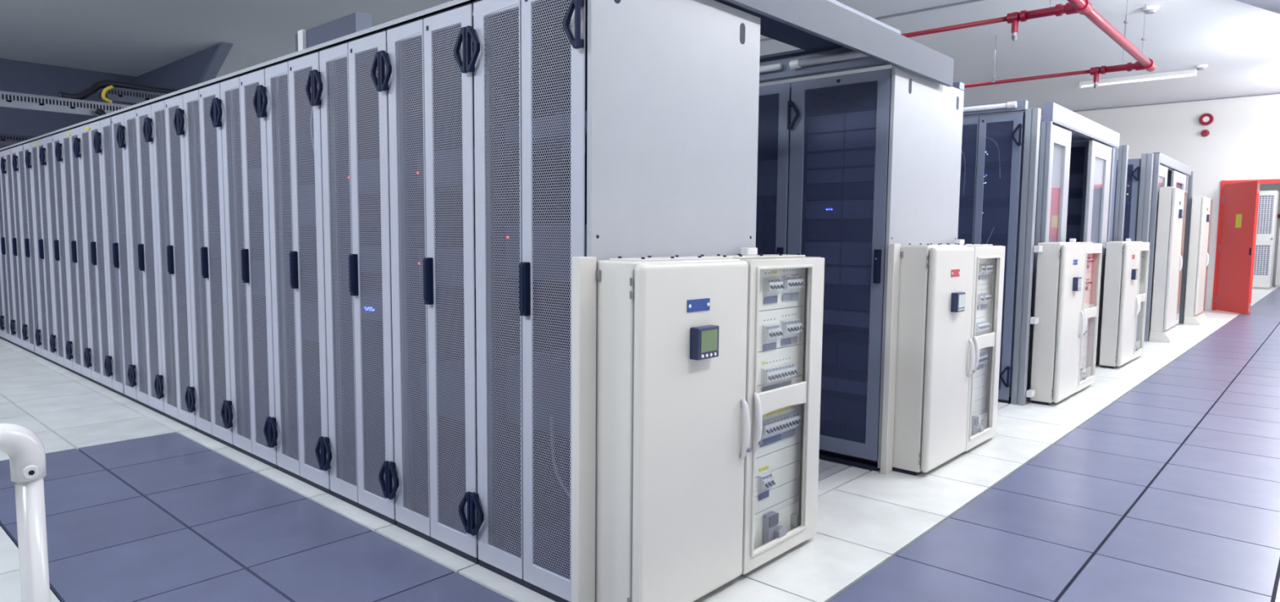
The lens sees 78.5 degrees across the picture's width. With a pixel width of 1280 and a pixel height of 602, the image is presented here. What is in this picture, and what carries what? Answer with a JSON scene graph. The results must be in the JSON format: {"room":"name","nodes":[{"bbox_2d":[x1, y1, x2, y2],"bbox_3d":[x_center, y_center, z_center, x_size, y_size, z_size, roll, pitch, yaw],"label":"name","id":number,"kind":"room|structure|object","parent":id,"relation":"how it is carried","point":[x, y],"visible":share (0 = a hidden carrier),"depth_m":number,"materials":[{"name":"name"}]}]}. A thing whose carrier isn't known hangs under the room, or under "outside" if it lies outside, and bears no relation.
{"room":"server room","nodes":[
{"label":"server room","id":0,"kind":"room"},
{"bbox_2d":[0,90,131,116],"bbox_3d":[-6.491,-1.886,7.120,0.376,0.144,4.600,5,7,42],"label":"cable tray","id":1,"kind":"object","parent":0,"point":[6,100],"visible":0.52,"depth_m":7.69,"materials":[{"name":"metal"}]},
{"bbox_2d":[57,80,178,99],"bbox_3d":[-5.429,-2.211,8.489,0.202,0.290,1.521,4,6,35],"label":"cable bundle","id":2,"kind":"object","parent":1,"relation":"on","point":[95,86],"visible":0.66,"depth_m":8.26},
{"bbox_2d":[0,57,137,148],"bbox_3d":[-11.214,-1.570,10.025,0.200,3.800,8.560,5,7,42],"label":"wall","id":3,"kind":"structure","parent":0,"point":[15,76],"depth_m":12.02,"materials":[{"name":"grey paint"}]},
{"bbox_2d":[98,86,166,103],"bbox_3d":[-4.775,-2.251,9.267,0.326,0.143,2.680,5,7,42],"label":"cable tray","id":4,"kind":"object","parent":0,"point":[120,95],"visible":0.16,"depth_m":8.34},
{"bbox_2d":[137,44,217,95],"bbox_3d":[-6.981,-2.206,11.932,3.480,2.780,0.120,5,7,42],"label":"wall partition","id":5,"kind":"structure","parent":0,"point":[186,72],"depth_m":11.60,"materials":[{"name":"grey paint"}]},
{"bbox_2d":[197,41,233,84],"bbox_3d":[-5.924,-2.116,10.987,1.000,2.780,0.140,5,7,42],"label":"trim","id":6,"kind":"structure","parent":5,"relation":"attached to","point":[223,49],"depth_m":10.80,"materials":[{"name":"grey paint"}]},
{"bbox_2d":[0,281,1279,601],"bbox_3d":[4.074,0.224,14.213,17.600,0.250,35.000,5,7,42],"label":"floor","id":7,"kind":"structure","parent":0,"point":[1157,479],"depth_m":3.60,"materials":[{"name":"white tile"}]},
{"bbox_2d":[0,181,9,340],"bbox_3d":[-7.092,-0.641,9.314,0.584,2.105,0.972,5,7,42],"label":"rack","id":8,"kind":"object","parent":7,"relation":"on","point":[2,331],"visible":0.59,"depth_m":9.21,"materials":[{"name":"metal"}]},
{"bbox_2d":[0,150,21,346],"bbox_3d":[-6.655,-0.604,8.923,0.584,2.105,0.972,5,7,42],"label":"rack","id":9,"kind":"object","parent":7,"relation":"on","point":[5,242],"visible":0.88,"depth_m":8.62,"materials":[{"name":"metal"}]},
{"bbox_2d":[1,146,33,351],"bbox_3d":[-6.218,-0.567,8.532,0.584,2.105,0.972,5,7,42],"label":"rack","id":10,"kind":"object","parent":7,"relation":"on","point":[16,244],"visible":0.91,"depth_m":8.26,"materials":[{"name":"metal"}]},
{"bbox_2d":[0,422,50,601],"bbox_3d":[-1.586,0.715,0.980,0.100,0.919,1.450,5,7,42],"label":"handrail","id":11,"kind":"object","parent":7,"relation":"on","point":[25,451],"visible":1,"depth_m":1.44,"materials":[{"name":"white plastic"}]},
{"bbox_2d":[13,142,48,357],"bbox_3d":[-5.780,-0.529,8.140,0.584,2.105,0.972,5,7,42],"label":"rack","id":12,"kind":"object","parent":7,"relation":"on","point":[29,248],"visible":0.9,"depth_m":7.86,"materials":[{"name":"metal"}]},
{"bbox_2d":[26,137,63,364],"bbox_3d":[-5.343,-0.492,7.749,0.584,2.105,0.972,5,7,42],"label":"rack","id":13,"kind":"object","parent":7,"relation":"on","point":[44,244],"visible":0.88,"depth_m":7.47,"materials":[{"name":"metal"}]},
{"bbox_2d":[40,133,80,373],"bbox_3d":[-4.905,-0.455,7.358,0.584,2.105,0.972,5,7,42],"label":"rack","id":14,"kind":"object","parent":7,"relation":"on","point":[60,246],"visible":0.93,"depth_m":7.06,"materials":[{"name":"metal"}]},
{"bbox_2d":[57,127,100,382],"bbox_3d":[-4.468,-0.417,6.967,0.584,2.105,0.972,5,7,42],"label":"rack","id":15,"kind":"object","parent":7,"relation":"on","point":[77,246],"visible":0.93,"depth_m":6.67,"materials":[{"name":"metal"}]},
{"bbox_2d":[75,120,121,391],"bbox_3d":[-4.030,-0.380,6.576,0.584,2.105,0.972,5,7,42],"label":"rack","id":16,"kind":"object","parent":7,"relation":"on","point":[98,252],"visible":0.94,"depth_m":6.28,"materials":[{"name":"metal"}]},
{"bbox_2d":[95,112,146,403],"bbox_3d":[-3.593,-0.343,6.185,0.584,2.105,0.972,5,7,42],"label":"rack","id":17,"kind":"object","parent":7,"relation":"on","point":[121,254],"visible":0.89,"depth_m":5.88,"materials":[{"name":"metal"}]},
{"bbox_2d":[0,133,36,145],"bbox_3d":[-8.121,-1.775,8.126,0.326,0.128,3.900,5,7,42],"label":"cable tray","id":18,"kind":"object","parent":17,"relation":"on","point":[11,139],"visible":0.29,"depth_m":8.95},
{"bbox_2d":[0,0,481,151],"bbox_3d":[-3.576,-1.402,6.102,9.996,0.018,0.930,5,7,42],"label":"strip","id":19,"kind":"object","parent":17,"relation":"on","point":[454,4],"visible":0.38,"depth_m":3.81,"materials":[{"name":"paint"}]},
{"bbox_2d":[295,11,372,52],"bbox_3d":[-1.718,-1.387,4.349,0.704,0.288,0.110,5,7,42],"label":"duct","id":20,"kind":"object","parent":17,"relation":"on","point":[357,21],"visible":0.4,"depth_m":4.25,"materials":[{"name":"metal"}]},
{"bbox_2d":[119,104,173,415],"bbox_3d":[-3.156,-0.305,5.793,0.584,2.105,0.972,5,7,42],"label":"rack","id":21,"kind":"object","parent":7,"relation":"on","point":[147,259],"visible":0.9,"depth_m":5.50,"materials":[{"name":"metal"}]},
{"bbox_2d":[146,94,205,431],"bbox_3d":[-2.718,-0.268,5.402,0.584,2.105,0.972,5,7,42],"label":"rack","id":22,"kind":"object","parent":7,"relation":"on","point":[173,152],"visible":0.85,"depth_m":5.10,"materials":[{"name":"metal"}]},
{"bbox_2d":[177,83,243,448],"bbox_3d":[-2.281,-0.231,5.011,0.584,2.105,0.972,5,7,42],"label":"rack","id":23,"kind":"object","parent":7,"relation":"on","point":[208,148],"visible":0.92,"depth_m":4.71,"materials":[{"name":"metal"}]},
{"bbox_2d":[213,68,287,469],"bbox_3d":[-1.843,-0.193,4.620,0.584,2.105,0.972,5,7,42],"label":"rack","id":24,"kind":"object","parent":7,"relation":"on","point":[249,142],"visible":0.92,"depth_m":4.30,"materials":[{"name":"metal"}]},
{"bbox_2d":[248,167,275,191],"bbox_3d":[-1.872,-0.696,4.541,0.490,0.120,0.600,5,7,42],"label":"server","id":25,"kind":"object","parent":24,"relation":"in","point":[249,171],"visible":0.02,"depth_m":4.40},
{"bbox_2d":[250,259,278,295],"bbox_3d":[-1.877,-0.138,4.589,0.490,0.200,0.600,5,7,42],"label":"server","id":26,"kind":"object","parent":24,"relation":"in","point":[254,263],"visible":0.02,"depth_m":4.44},
{"bbox_2d":[258,52,341,494],"bbox_3d":[-1.406,-0.156,4.229,0.584,2.105,0.972,5,7,42],"label":"rack","id":27,"kind":"object","parent":7,"relation":"on","point":[303,262],"visible":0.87,"depth_m":3.92,"materials":[{"name":"metal"}]},
{"bbox_2d":[297,185,315,225],"bbox_3d":[-1.436,-0.499,4.163,0.490,0.200,0.600,5,7,42],"label":"server","id":28,"kind":"object","parent":27,"relation":"in","point":[303,189],"visible":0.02,"depth_m":4.00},
{"bbox_2d":[301,299,319,342],"bbox_3d":[-1.442,0.099,4.215,0.490,0.200,0.600,5,7,42],"label":"server","id":29,"kind":"object","parent":27,"relation":"in","point":[311,300],"visible":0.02,"depth_m":4.05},
{"bbox_2d":[312,31,406,524],"bbox_3d":[-0.969,-0.118,3.837,0.584,2.105,0.972,5,7,42],"label":"rack","id":30,"kind":"object","parent":7,"relation":"on","point":[360,109],"visible":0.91,"depth_m":3.55,"materials":[{"name":"metal"}]},
{"bbox_2d":[347,156,390,195],"bbox_3d":[-0.999,-0.586,3.760,0.490,0.150,0.604,5,7,42],"label":"server","id":31,"kind":"object","parent":30,"relation":"in","point":[371,159],"visible":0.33,"depth_m":3.58,"materials":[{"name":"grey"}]},
{"bbox_2d":[350,245,391,273],"bbox_3d":[-1.003,-0.203,3.793,0.490,0.120,0.604,5,7,42],"label":"server","id":32,"kind":"object","parent":30,"relation":"in","point":[365,247],"visible":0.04,"depth_m":3.60,"materials":[{"name":"grey"}]},
{"bbox_2d":[351,289,391,321],"bbox_3d":[-1.005,0.016,3.812,0.490,0.120,0.604,5,7,42],"label":"server","id":33,"kind":"object","parent":30,"relation":"in","point":[365,304],"visible":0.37,"depth_m":3.63,"materials":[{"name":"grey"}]},
{"bbox_2d":[379,4,489,564],"bbox_3d":[-0.531,-0.081,3.446,0.584,2.105,0.972,5,7,42],"label":"rack","id":34,"kind":"object","parent":7,"relation":"on","point":[437,92],"visible":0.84,"depth_m":3.16,"materials":[{"name":"metal"}]},
{"bbox_2d":[417,146,475,192],"bbox_3d":[-0.562,-0.549,3.369,0.490,0.150,0.604,5,7,42],"label":"server","id":35,"kind":"object","parent":34,"relation":"in","point":[455,150],"visible":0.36,"depth_m":3.17,"materials":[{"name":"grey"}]},
{"bbox_2d":[417,248,475,288],"bbox_3d":[-0.565,-0.150,3.403,0.490,0.150,0.604,5,7,42],"label":"server","id":36,"kind":"object","parent":34,"relation":"in","point":[461,260],"visible":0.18,"depth_m":3.20,"materials":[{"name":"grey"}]},
{"bbox_2d":[420,356,476,425],"bbox_3d":[-0.569,0.372,3.449,0.490,0.200,0.600,5,7,42],"label":"server","id":37,"kind":"object","parent":34,"relation":"in","point":[476,357],"visible":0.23,"depth_m":3.26,"materials":[{"name":"metal"}]},
{"bbox_2d":[465,0,587,601],"bbox_3d":[-0.094,-0.044,3.055,0.584,2.105,0.972,5,7,42],"label":"rack","id":38,"kind":"object","parent":7,"relation":"on","point":[535,52],"visible":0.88,"depth_m":2.80,"materials":[{"name":"metal"}]},
{"bbox_2d":[506,347,570,437],"bbox_3d":[-0.131,0.335,3.051,0.490,0.250,0.600,5,7,42],"label":"server","id":39,"kind":"object","parent":38,"relation":"in","point":[513,357],"visible":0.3,"depth_m":2.85,"materials":[{"name":"metal"}]},
{"bbox_2d":[504,110,586,152],"bbox_3d":[-0.122,-0.626,2.970,0.490,0.080,0.600,5,7,42],"label":"server","id":40,"kind":"object","parent":38,"relation":"in","point":[540,119],"visible":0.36,"depth_m":2.78,"materials":[{"name":"metal"}]},
{"bbox_2d":[505,224,586,282],"bbox_3d":[-0.127,-0.188,3.005,0.490,0.200,0.604,5,7,42],"label":"server","id":41,"kind":"object","parent":38,"relation":"in","point":[552,233],"visible":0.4,"depth_m":2.79,"materials":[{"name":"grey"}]},
{"bbox_2d":[550,415,570,497],"bbox_3d":[-0.254,0.564,2.736,0.208,0.297,0.031,5,7,45],"label":"cable","id":42,"kind":"object","parent":38,"relation":"in","point":[551,429],"visible":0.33,"depth_m":2.77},
{"bbox_2d":[586,0,760,260],"bbox_3d":[0.149,-0.048,2.863,0.022,2.110,0.941,5,7,42],"label":"end panel","id":43,"kind":"object","parent":38,"relation":"attached to","point":[673,86],"visible":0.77,"depth_m":2.75,"materials":[{"name":"paint"}]},
{"bbox_2d":[724,0,954,86],"bbox_3d":[0.897,-1.251,3.534,0.055,0.188,2.640,5,7,42],"label":"lintel","id":44,"kind":"object","parent":43,"relation":"attached to","point":[836,22],"visible":1,"depth_m":3.62,"materials":[{"name":"paint"}]},
{"bbox_2d":[714,0,844,61],"bbox_3d":[-0.058,-1.392,4.329,2.400,0.015,1.600,5,7,42],"label":"roof","id":45,"kind":"structure","parent":44,"relation":"attached to","point":[807,42],"depth_m":4.03,"materials":[{"name":"metal"}]},
{"bbox_2d":[759,47,888,83],"bbox_3d":[0.416,-1.384,4.844,2.380,0.140,0.124,5,7,42],"label":"tube light","id":46,"kind":"object","parent":45,"relation":"attached to","point":[844,59],"visible":0.3,"depth_m":4.33,"materials":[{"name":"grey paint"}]},
{"bbox_2d":[571,247,824,601],"bbox_3d":[0.280,0.422,2.838,0.264,1.220,1.200,5,7,42],"label":"cabinet","id":47,"kind":"object","parent":7,"relation":"on","point":[695,392],"visible":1,"depth_m":2.57,"materials":[{"name":"metal"}]},
{"bbox_2d":[762,511,786,544],"bbox_3d":[0.530,0.901,3.077,0.055,0.140,0.096,5,7,42],"label":"switch","id":48,"kind":"object","parent":47,"relation":"attached to","point":[773,532],"depth_m":3.06,"materials":[{"name":"plastic"}]},
{"bbox_2d":[755,82,791,254],"bbox_3d":[0.934,-0.231,5.094,0.596,2.150,0.993,5,7,42],"label":"rack","id":49,"kind":"object","parent":7,"relation":"on","point":[774,136],"visible":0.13,"depth_m":4.58,"materials":[{"name":"metal"}]},
{"bbox_2d":[756,159,777,201],"bbox_3d":[0.874,-0.759,4.987,0.470,0.220,0.550,5,7,42],"label":"server","id":50,"kind":"object","parent":49,"relation":"in","point":[775,171],"visible":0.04,"depth_m":4.72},
{"bbox_2d":[786,68,964,471],"bbox_3d":[1.396,-0.218,4.692,0.620,2.200,1.013,5,7,42],"label":"rack","id":51,"kind":"object","parent":7,"relation":"on","point":[853,445],"depth_m":4.31,"materials":[{"name":"metal"}]},
{"bbox_2d":[804,240,871,266],"bbox_3d":[1.317,-0.284,4.626,0.470,0.134,0.550,5,7,42],"label":"server","id":52,"kind":"object","parent":51,"relation":"in","point":[855,242],"visible":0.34,"depth_m":4.42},
{"bbox_2d":[804,220,872,240],"bbox_3d":[1.318,-0.413,4.615,0.470,0.114,0.550,5,7,42],"label":"server","id":53,"kind":"object","parent":51,"relation":"in","point":[870,233],"visible":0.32,"depth_m":4.41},
{"bbox_2d":[805,198,873,219],"bbox_3d":[1.317,-0.530,4.603,0.470,0.109,0.554,5,7,42],"label":"server","id":54,"kind":"object","parent":51,"relation":"in","point":[815,205],"visible":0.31,"depth_m":4.42,"materials":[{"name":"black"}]},
{"bbox_2d":[805,182,874,199],"bbox_3d":[1.320,-0.630,4.596,0.470,0.079,0.550,5,7,42],"label":"server","id":55,"kind":"object","parent":51,"relation":"in","point":[843,185],"visible":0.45,"depth_m":4.40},
{"bbox_2d":[806,166,874,185],"bbox_3d":[1.320,-0.717,4.589,0.470,0.084,0.550,5,7,42],"label":"server","id":56,"kind":"object","parent":51,"relation":"in","point":[837,172],"visible":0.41,"depth_m":4.40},
{"bbox_2d":[806,148,875,169],"bbox_3d":[1.321,-0.809,4.581,0.470,0.089,0.550,5,7,42],"label":"server","id":57,"kind":"object","parent":51,"relation":"in","point":[865,162],"visible":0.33,"depth_m":4.38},
{"bbox_2d":[807,128,875,152],"bbox_3d":[1.322,-0.909,4.572,0.470,0.099,0.550,5,7,42],"label":"server","id":58,"kind":"object","parent":51,"relation":"in","point":[873,140],"visible":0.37,"depth_m":4.38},
{"bbox_2d":[807,109,876,134],"bbox_3d":[1.323,-1.014,4.563,0.470,0.099,0.550,5,7,42],"label":"server","id":59,"kind":"object","parent":51,"relation":"in","point":[830,130],"visible":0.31,"depth_m":4.37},
{"bbox_2d":[820,389,866,426],"bbox_3d":[1.308,0.614,4.702,0.470,0.140,0.550,5,7,42],"label":"server","id":60,"kind":"object","parent":51,"relation":"in","point":[833,392],"visible":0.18,"depth_m":4.48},
{"bbox_2d":[821,365,867,395],"bbox_3d":[1.310,0.464,4.689,0.470,0.080,0.550,5,7,42],"label":"server","id":61,"kind":"object","parent":51,"relation":"in","point":[852,370],"visible":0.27,"depth_m":4.50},
{"bbox_2d":[821,331,869,370],"bbox_3d":[1.311,0.295,4.675,0.470,0.140,0.550,5,7,42],"label":"server","id":62,"kind":"object","parent":51,"relation":"in","point":[860,336],"visible":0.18,"depth_m":4.47,"materials":[{"name":"metal"}]},
{"bbox_2d":[822,306,869,328],"bbox_3d":[1.313,0.081,4.657,0.470,0.090,0.550,5,7,42],"label":"server","id":63,"kind":"object","parent":51,"relation":"in","point":[852,317],"visible":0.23,"depth_m":4.43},
{"bbox_2d":[823,284,870,310],"bbox_3d":[1.314,-0.034,4.647,0.470,0.120,0.550,5,7,42],"label":"server","id":64,"kind":"object","parent":51,"relation":"in","point":[842,292],"visible":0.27,"depth_m":4.42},
{"bbox_2d":[823,264,871,286],"bbox_3d":[1.315,-0.159,4.636,0.470,0.104,0.550,5,7,42],"label":"server","id":65,"kind":"object","parent":51,"relation":"in","point":[842,266],"visible":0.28,"depth_m":4.41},
{"bbox_2d":[877,65,964,468],"bbox_3d":[1.630,-0.187,4.506,0.022,2.135,0.980,5,7,42],"label":"end panel","id":66,"kind":"object","parent":7,"relation":"on","point":[926,115],"visible":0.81,"depth_m":4.36,"materials":[{"name":"paint"}]},
{"bbox_2d":[880,239,1005,475],"bbox_3d":[1.794,0.275,4.516,0.264,1.255,1.200,5,7,42],"label":"cabinet","id":67,"kind":"object","parent":7,"relation":"on","point":[944,308],"visible":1,"depth_m":4.20,"materials":[{"name":"metal"}]},
{"bbox_2d":[970,415,983,435],"bbox_3d":[2.044,0.771,4.757,0.055,0.140,0.096,5,7,42],"label":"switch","id":68,"kind":"object","parent":67,"relation":"attached to","point":[976,428],"depth_m":4.73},
{"bbox_2d":[957,111,1042,403],"bbox_3d":[2.920,-0.359,6.450,0.596,2.210,0.972,5,7,42],"label":"rack","id":69,"kind":"object","parent":7,"relation":"on","point":[1008,127],"visible":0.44,"depth_m":6.01,"materials":[{"name":"metal"}]},
{"bbox_2d":[957,207,1008,233],"bbox_3d":[2.833,-0.644,6.309,0.480,0.200,0.404,5,7,42],"label":"server","id":70,"kind":"object","parent":69,"relation":"in","point":[1002,208],"visible":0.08,"depth_m":6.14,"materials":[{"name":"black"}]},
{"bbox_2d":[959,170,1010,199],"bbox_3d":[2.836,-0.922,6.286,0.480,0.200,0.404,5,7,42],"label":"server","id":71,"kind":"object","parent":69,"relation":"in","point":[1009,172],"visible":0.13,"depth_m":6.12,"materials":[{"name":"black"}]},
{"bbox_2d":[960,142,1012,167],"bbox_3d":[2.838,-1.167,6.265,0.480,0.150,0.404,5,7,42],"label":"server","id":72,"kind":"object","parent":69,"relation":"in","point":[1008,144],"visible":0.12,"depth_m":6.12,"materials":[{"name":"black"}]},
{"bbox_2d":[963,99,1027,116],"bbox_3d":[2.202,-1.511,6.408,1.780,0.070,0.103,5,7,42],"label":"lamp","id":73,"kind":"object","parent":69,"relation":"attached to","point":[1018,105],"visible":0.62,"depth_m":5.94,"materials":[{"name":"grey paint"}]},
{"bbox_2d":[1010,107,1042,405],"bbox_3d":[2.942,-0.317,5.909,0.133,2.220,0.130,5,7,42],"label":"post","id":74,"kind":"object","parent":7,"relation":"on","point":[1033,116],"depth_m":5.88,"materials":[{"name":"metal"}]},
{"bbox_2d":[1026,120,1052,390],"bbox_3d":[3.177,-0.320,6.231,0.073,2.175,0.033,5,7,42],"label":"post","id":75,"kind":"object","parent":7,"relation":"on","point":[1046,126],"visible":0.46,"depth_m":6.18,"materials":[{"name":"metal"}]},
{"bbox_2d":[1042,102,1119,148],"bbox_3d":[4.006,-1.539,7.044,0.075,0.170,2.424,5,7,42],"label":"lintel","id":76,"kind":"object","parent":75,"relation":"on","point":[1060,116],"visible":0.97,"depth_m":6.74,"materials":[{"name":"paint"}]},
{"bbox_2d":[1045,124,1071,241],"bbox_3d":[3.430,-0.347,6.499,0.052,2.147,0.640,5,7,42],"label":"sliding door","id":77,"kind":"structure","parent":76,"relation":"hanging from","point":[1060,149],"depth_m":6.54,"materials":[{"name":"paint"}]},
{"bbox_2d":[1083,139,1111,363],"bbox_3d":[4.405,-0.430,7.582,0.052,2.147,0.800,5,7,42],"label":"sliding door","id":78,"kind":"structure","parent":76,"relation":"hanging from","point":[1100,155],"depth_m":7.62,"materials":[{"name":"paint"}]},
{"bbox_2d":[1030,238,1102,404],"bbox_3d":[3.480,0.131,6.335,0.238,1.265,1.170,5,7,42],"label":"cabinet","id":79,"kind":"object","parent":7,"relation":"on","point":[1068,273],"visible":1,"depth_m":5.98,"materials":[{"name":"metal"}]},
{"bbox_2d":[1066,139,1091,241],"bbox_3d":[4.397,-0.485,8.088,0.596,2.210,0.993,5,7,42],"label":"rack","id":80,"kind":"object","parent":7,"relation":"on","point":[1079,149],"visible":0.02,"depth_m":7.58,"materials":[{"name":"metal"}]},
{"bbox_2d":[1066,224,1080,239],"bbox_3d":[4.293,-0.696,7.959,0.470,0.150,0.400,5,7,42],"label":"server","id":81,"kind":"object","parent":80,"relation":"in","point":[1073,231],"visible":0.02,"depth_m":7.72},
{"bbox_2d":[1066,197,1082,214],"bbox_3d":[4.295,-0.950,7.938,0.470,0.160,0.400,5,7,42],"label":"server","id":82,"kind":"object","parent":80,"relation":"in","point":[1069,205],"visible":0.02,"depth_m":7.69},
{"bbox_2d":[1068,173,1083,191],"bbox_3d":[4.297,-1.194,7.917,0.470,0.150,0.400,5,7,42],"label":"server","id":83,"kind":"object","parent":80,"relation":"in","point":[1080,175],"visible":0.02,"depth_m":7.67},
{"bbox_2d":[1098,142,1117,241],"bbox_3d":[4.640,-0.472,7.899,0.016,2.180,0.930,5,7,42],"label":"end panel","id":84,"kind":"object","parent":80,"relation":"attached to","point":[1116,148],"visible":0.07,"depth_m":8.13,"materials":[{"name":"grey paint"}]},
{"bbox_2d":[1096,148,1115,363],"bbox_3d":[4.699,-0.443,7.916,0.047,2.160,0.050,5,7,42],"label":"post","id":85,"kind":"object","parent":7,"relation":"on","point":[1113,149],"visible":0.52,"depth_m":7.84,"materials":[{"name":"metal"}]},
{"bbox_2d":[1113,144,1128,240],"bbox_3d":[5.029,-0.506,8.255,0.076,2.235,0.080,5,7,42],"label":"post","id":86,"kind":"object","parent":7,"relation":"on","point":[1122,162],"visible":0.43,"depth_m":8.17,"materials":[{"name":"metal"}]},
{"bbox_2d":[1099,238,1150,368],"bbox_3d":[4.996,-0.003,8.026,0.225,1.270,1.140,5,7,42],"label":"cabinet","id":87,"kind":"object","parent":7,"relation":"on","point":[1127,261],"visible":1,"depth_m":7.67,"materials":[{"name":"metal"}]},
{"bbox_2d":[1112,158,1141,240],"bbox_3d":[5.950,-0.620,9.835,0.596,2.210,0.972,5,7,42],"label":"rack","id":88,"kind":"object","parent":7,"relation":"on","point":[1133,165],"visible":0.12,"depth_m":9.29,"materials":[{"name":"metal"}]},
{"bbox_3d":[6.409,-0.623,9.866,0.021,2.180,0.330,5,7,42],"label":"end panel","id":89,"kind":"object","parent":88,"relation":"attached to","visible":0},
{"bbox_2d":[1152,151,1191,175],"bbox_3d":[7.214,-1.825,10.596,0.075,0.145,2.634,5,7,42],"label":"lintel","id":90,"kind":"object","parent":89,"relation":"attached to","point":[1168,162],"visible":0.84,"depth_m":10.44,"materials":[{"name":"paint"}]},
{"bbox_2d":[1148,164,1168,337],"bbox_3d":[6.604,-0.630,10.014,0.052,2.172,0.750,5,7,42],"label":"sliding door","id":91,"kind":"structure","parent":90,"relation":"hanging from","point":[1163,171],"depth_m":10.04,"materials":[{"name":"paint"}]},
{"bbox_2d":[1136,153,1153,241],"bbox_3d":[5.931,-0.597,9.268,0.110,2.260,0.080,5,7,42],"label":"post","id":92,"kind":"object","parent":7,"relation":"on","point":[1147,159],"visible":0.43,"depth_m":9.18,"materials":[{"name":"metal"}]},
{"bbox_2d":[1143,153,1160,341],"bbox_3d":[6.285,-0.648,9.673,0.100,2.300,0.080,5,7,42],"label":"post","id":93,"kind":"object","parent":7,"relation":"on","point":[1156,166],"visible":0.56,"depth_m":9.61,"materials":[{"name":"metal"}]},
{"bbox_2d":[1149,186,1187,342],"bbox_3d":[6.796,-0.476,10.026,0.215,1.906,1.140,5,6,41],"label":"tall cabinet","id":94,"kind":"object","parent":7,"relation":"on","point":[1172,201],"visible":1,"depth_m":9.67,"materials":[{"name":"white metal"}]},
{"bbox_2d":[1178,171,1194,323],"bbox_3d":[8.190,-0.795,11.774,0.080,2.270,0.100,5,7,42],"label":"post","id":95,"kind":"object","parent":7,"relation":"on","point":[1190,182],"visible":0.61,"depth_m":11.73,"materials":[{"name":"metal"}]},
{"bbox_2d":[1183,195,1213,325],"bbox_3d":[8.561,-0.626,11.971,0.195,1.906,1.140,5,6,41],"label":"tall cabinet","id":96,"kind":"object","parent":7,"relation":"on","point":[1202,206],"visible":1,"depth_m":11.61,"materials":[{"name":"white metal"}]},
{"bbox_2d":[1252,190,1279,288],"bbox_3d":[16.130,-1.600,20.583,0.830,2.520,0.830,5,7,42],"label":"locker","id":97,"kind":"object","parent":7,"relation":"on","point":[1268,206],"visible":0.39,"depth_m":20.15,"materials":[{"name":"metal"}]},
{"bbox_2d":[1275,226,1279,287],"bbox_3d":[17.610,-1.175,21.054,0.740,1.620,0.600,5,7,42],"label":"tall cabinet","id":98,"kind":"object","parent":7,"relation":"on","point":[1277,267],"visible":1,"depth_m":21.07,"materials":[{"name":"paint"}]},
{"bbox_2d":[0,0,1279,116],"bbox_3d":[-0.300,-3.389,8.977,17.600,0.200,21.800,5,7,42],"label":"ceiling","id":99,"kind":"structure","parent":0,"point":[1238,42],"depth_m":10.05,"materials":[{"name":"paint"}]},
{"bbox_2d":[760,0,983,41],"bbox_3d":[2.130,-3.307,9.598,5.600,0.024,0.024,5,7,42],"label":"conduit","id":100,"kind":"object","parent":99,"relation":"attached to","point":[971,1],"visible":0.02,"depth_m":8.68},
{"bbox_2d":[901,0,1156,88],"bbox_3d":[1.474,-2.874,8.902,6.606,0.780,5.600,5,7,42],"label":"pipe","id":101,"kind":"object","parent":99,"relation":"hanging from","point":[1084,7],"visible":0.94,"depth_m":7.35,"materials":[{"name":"metal"}]},
{"bbox_2d":[1079,68,1196,88],"bbox_3d":[7.689,-3.437,12.157,1.550,0.100,0.100,5,7,42],"label":"ceiling lamp","id":102,"kind":"object","parent":99,"relation":"attached to","point":[1188,73],"visible":0.93,"depth_m":12.07,"materials":[{"name":"white paint"}]},
{"bbox_2d":[1141,5,1159,13],"bbox_3d":[5.571,-3.172,8.558,0.168,0.055,0.168,5,7,42],"label":"smoke detector","id":103,"kind":"object","parent":99,"relation":"attached to","point":[1150,9],"visible":0.94,"depth_m":8.51,"materials":[{"name":"white paint"}]},
{"bbox_2d":[1235,0,1279,13],"bbox_3d":[6.536,-2.999,7.407,1.897,0.175,1.149,-2,6,-30],"label":"duct","id":104,"kind":"object","parent":99,"relation":"attached to","point":[1273,6],"visible":1,"depth_m":7.79,"materials":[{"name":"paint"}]},
{"bbox_2d":[1040,91,1279,310],"bbox_3d":[6.956,-2.006,17.073,17.400,3.800,0.150,5,7,42],"label":"wall","id":105,"kind":"structure","parent":0,"point":[1242,142],"depth_m":14.03,"materials":[{"name":"paint"}]},
{"bbox_2d":[1040,92,1279,114],"bbox_3d":[9.513,-3.641,14.515,10.000,0.024,0.024,5,7,42],"label":"conduit","id":106,"kind":"object","parent":105,"relation":"attached to","point":[1277,92],"visible":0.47,"depth_m":14.25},
{"bbox_2d":[1199,113,1213,125],"bbox_3d":[10.110,-3.240,13.988,0.210,0.210,0.070,5,7,42],"label":"bell","id":107,"kind":"object","parent":105,"relation":"attached to","point":[1206,119],"visible":1,"depth_m":13.97,"materials":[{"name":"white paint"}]},
{"bbox_2d":[1214,180,1260,315],"bbox_3d":[10.270,-0.914,13.489,0.064,2.230,0.914,1,5,7],"label":"door leaf","id":108,"kind":"structure","parent":105,"relation":"in","point":[1240,201],"depth_m":13.43,"materials":[{"name":"red paint"}]},
{"bbox_2d":[1211,178,1279,310],"bbox_3d":[11.153,-0.924,13.362,2.130,2.310,0.190,5,7,42],"label":"door frame","id":109,"kind":"structure","parent":105,"relation":"attached to","point":[1270,180],"depth_m":13.95,"materials":[{"name":"red paint"}]},
{"bbox_2d":[1170,169,1186,190],"bbox_3d":[7.557,-0.712,11.071,0.052,2.172,1.100,5,7,42],"label":"sliding door","id":110,"kind":"structure","parent":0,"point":[1178,180],"depth_m":10.92,"materials":[{"name":"paint"}]},
{"bbox_2d":[1259,182,1279,281],"bbox_3d":[15.606,-1.932,18.184,6.400,3.620,13.050,5,7,42],"label":"wall","id":111,"kind":"structure","parent":0,"point":[1272,186],"depth_m":23.56,"materials":[{"name":"paint"}]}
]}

